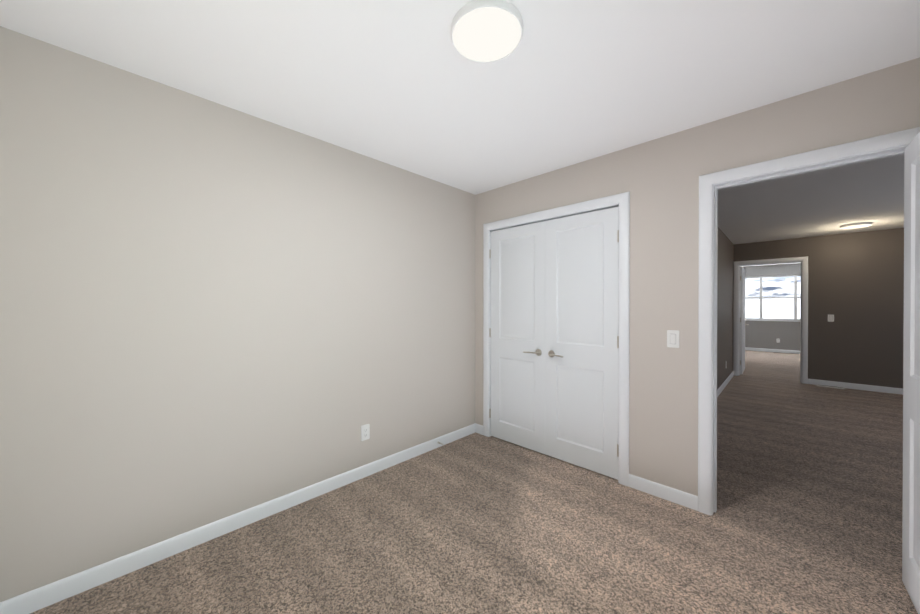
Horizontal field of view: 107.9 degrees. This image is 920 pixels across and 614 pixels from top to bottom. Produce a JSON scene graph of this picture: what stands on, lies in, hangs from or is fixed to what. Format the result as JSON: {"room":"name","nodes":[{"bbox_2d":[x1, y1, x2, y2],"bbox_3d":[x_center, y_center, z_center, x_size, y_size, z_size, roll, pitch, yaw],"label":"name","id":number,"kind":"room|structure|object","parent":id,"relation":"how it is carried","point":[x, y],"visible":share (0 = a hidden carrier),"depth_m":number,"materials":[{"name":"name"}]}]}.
{"room":"empty bedroom","nodes":[
{"label":"empty bedroom","id":0,"kind":"room"},
{"bbox_2d":[0,26,474,601],"bbox_3d":[-0.916,0.071,2.436,0.120,2.440,3.190,0,0,44],"label":"wall","id":1,"kind":"structure","parent":0,"point":[210,312],"depth_m":1.79,"materials":[{"name":"beige paint"}]},
{"bbox_2d":[0,423,479,613],"bbox_3d":[-0.862,1.247,2.388,0.030,0.088,2.950,0,0,44],"label":"baseboard","id":2,"kind":"structure","parent":1,"relation":"attached to","point":[34,600],"depth_m":1.81,"materials":[{"name":"white paint"}]},
{"bbox_2d":[361,424,369,440],"bbox_3d":[-0.720,0.955,2.549,0.007,0.115,0.070,0,0,44],"label":"outlet","id":3,"kind":"object","parent":1,"relation":"attached to","point":[365,432],"visible":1,"depth_m":2.55,"materials":[{"name":"white plastic"}]},
{"bbox_2d":[0,0,919,266],"bbox_3d":[4.640,-1.207,4.237,5.900,0.100,13.900,0,0,44],"label":"ceiling","id":4,"kind":"structure","parent":0,"point":[404,85],"depth_m":1.62,"materials":[{"name":"white paint"}]},
{"bbox_2d":[451,0,522,62],"bbox_3d":[0.110,-1.129,1.386,0.296,0.032,0.296,0,0,44],"label":"ceiling light","id":5,"kind":"object","parent":4,"relation":"in","point":[486,31],"visible":1,"depth_m":1.35,"materials":[{"name":"white"}]},
{"bbox_2d":[840,222,872,228],"bbox_3d":[5.570,-1.143,4.713,0.300,0.032,0.300,0,0,44],"label":"recessed light","id":6,"kind":"object","parent":4,"relation":"in","point":[856,225],"visible":1,"depth_m":4.66,"materials":[{"name":"white"}]},
{"bbox_2d":[30,350,917,613],"bbox_3d":[4.640,1.333,4.248,5.900,0.100,13.900,0,0,44],"label":"floor","id":7,"kind":"structure","parent":0,"point":[806,518],"depth_m":1.87,"materials":[{"name":"carpet"}]},
{"bbox_2d":[816,384,844,388],"bbox_3d":[5.907,1.271,5.344,0.300,0.014,0.110,0,0,44],"label":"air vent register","id":8,"kind":"object","parent":7,"relation":"on","point":[830,386],"visible":1,"depth_m":5.33,"materials":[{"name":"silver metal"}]},
{"bbox_2d":[475,57,919,495],"bbox_3d":[1.212,0.070,2.503,2.830,2.440,0.120,0,0,44],"label":"wall","id":9,"kind":"structure","parent":0,"point":[658,178],"depth_m":2.22,"materials":[{"name":"beige paint"}]},
{"bbox_2d":[489,221,544,453],"bbox_3d":[0.509,0.267,3.103,0.613,2.018,0.093,0,0,44],"label":"closet door","id":10,"kind":"structure","parent":9,"relation":"in","point":[517,336],"depth_m":3.09,"materials":[{"name":"white paint"}]},
{"bbox_2d":[483,191,629,485],"bbox_3d":[0.772,0.229,2.933,1.370,2.120,0.152,0,0,44],"label":"trim","id":11,"kind":"structure","parent":9,"relation":"attached to","point":[621,201],"depth_m":2.46,"materials":[{"name":"white paint"}]},
{"bbox_2d":[545,207,618,479],"bbox_3d":[0.948,0.269,2.674,0.613,2.018,0.093,0,0,44],"label":"closet door","id":12,"kind":"structure","parent":9,"relation":"in","point":[581,325],"depth_m":2.66,"materials":[{"name":"white paint"}]},
{"bbox_2d":[628,474,697,510],"bbox_3d":[1.363,1.247,2.268,0.410,0.088,0.013,0,0,44],"label":"baseboard","id":13,"kind":"structure","parent":9,"relation":"attached to","point":[679,497],"depth_m":2.25,"materials":[{"name":"white paint"}]},
{"bbox_2d":[667,330,678,347],"bbox_3d":[1.411,0.211,2.217,0.070,0.115,0.011,0,0,44],"label":"bedroom light switch","id":14,"kind":"object","parent":9,"relation":"attached to","point":[672,338],"visible":1,"depth_m":2.22,"materials":[{"name":"white plastic"}]},
{"bbox_2d":[698,127,919,515],"bbox_3d":[1.878,0.233,1.852,0.903,2.120,0.152,0,0,44],"label":"trim","id":15,"kind":"structure","parent":9,"relation":"attached to","point":[858,151],"depth_m":2.07,"materials":[{"name":"white paint"}]},
{"bbox_2d":[902,132,919,613],"bbox_3d":[1.799,0.275,1.232,0.151,2.018,0.875,0,0,44],"label":"bedroom door","id":16,"kind":"structure","parent":9,"relation":"in","point":[911,475],"depth_m":1.48,"materials":[{"name":"white paint"}]},
{"bbox_2d":[717,227,733,389],"bbox_3d":[3.192,0.062,4.378,0.120,2.440,5.330,0,0,44],"label":"wall","id":17,"kind":"structure","parent":0,"point":[725,300],"depth_m":5.37,"materials":[{"name":"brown paint"}]},
{"bbox_2d":[717,371,733,396],"bbox_3d":[3.240,1.239,4.336,0.013,0.088,5.330,0,0,44],"label":"baseboard","id":18,"kind":"structure","parent":17,"relation":"attached to","point":[720,389],"depth_m":5.35,"materials":[{"name":"white paint"}]},
{"bbox_2d":[743,263,800,350],"bbox_3d":[9.232,0.043,8.997,3.180,2.440,0.120,0,0,44],"label":"wall","id":19,"kind":"structure","parent":0,"point":[762,334],"depth_m":9.37,"materials":[{"name":"grey paint"}]},
{"bbox_2d":[745,347,799,353],"bbox_3d":[9.185,1.219,8.954,3.120,0.088,0.013,0,0,44],"label":"baseboard","id":20,"kind":"structure","parent":19,"relation":"attached to","point":[746,348],"depth_m":9.38,"materials":[{"name":"white paint"}]},
{"bbox_2d":[745,274,800,321],"bbox_3d":[8.857,-0.241,9.328,2.160,1.275,0.130,0,0,44],"label":"room window","id":21,"kind":"structure","parent":19,"relation":"in","point":[761,298],"depth_m":9.37,"materials":[{"name":"white plastic"}]},
{"bbox_2d":[734,228,903,387],"bbox_3d":[6.391,0.060,5.061,3.740,2.440,0.120,0,0,44],"label":"wall","id":22,"kind":"structure","parent":0,"point":[856,284],"depth_m":5.22,"materials":[{"name":"brown paint"}]},
{"bbox_2d":[740,267,748,373],"bbox_3d":[5.535,0.252,6.562,0.151,2.018,0.824,0,0,44],"label":"door","id":23,"kind":"structure","parent":22,"relation":"in","point":[743,324],"depth_m":6.27,"materials":[{"name":"white paint"}]},
{"bbox_2d":[733,256,807,383],"bbox_3d":[5.485,0.216,5.948,0.965,2.120,0.152,0,0,44],"label":"trim","id":24,"kind":"structure","parent":22,"relation":"attached to","point":[803,326],"depth_m":5.74,"materials":[{"name":"white paint"}]},
{"bbox_2d":[828,314,833,321],"bbox_3d":[5.966,0.178,5.386,0.070,0.115,0.011,0,0,44],"label":"light switch","id":25,"kind":"object","parent":22,"relation":"attached to","point":[830,318],"visible":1,"depth_m":5.38,"materials":[{"name":"white plastic"}]},
{"bbox_2d":[808,379,902,394],"bbox_3d":[6.718,1.237,4.654,2.615,0.088,0.013,0,0,44],"label":"baseboard","id":26,"kind":"structure","parent":22,"relation":"attached to","point":[810,381],"depth_m":5.18,"materials":[{"name":"white paint"}]},
{"label":"outside","id":27,"kind":"structure","parent":0,"visible":0},
{"bbox_2d":[745,276,800,318],"bbox_3d":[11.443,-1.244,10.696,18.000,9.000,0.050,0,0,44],"label":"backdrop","id":28,"kind":"structure","parent":27,"point":[773,309],"depth_m":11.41,"materials":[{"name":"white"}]}
]}

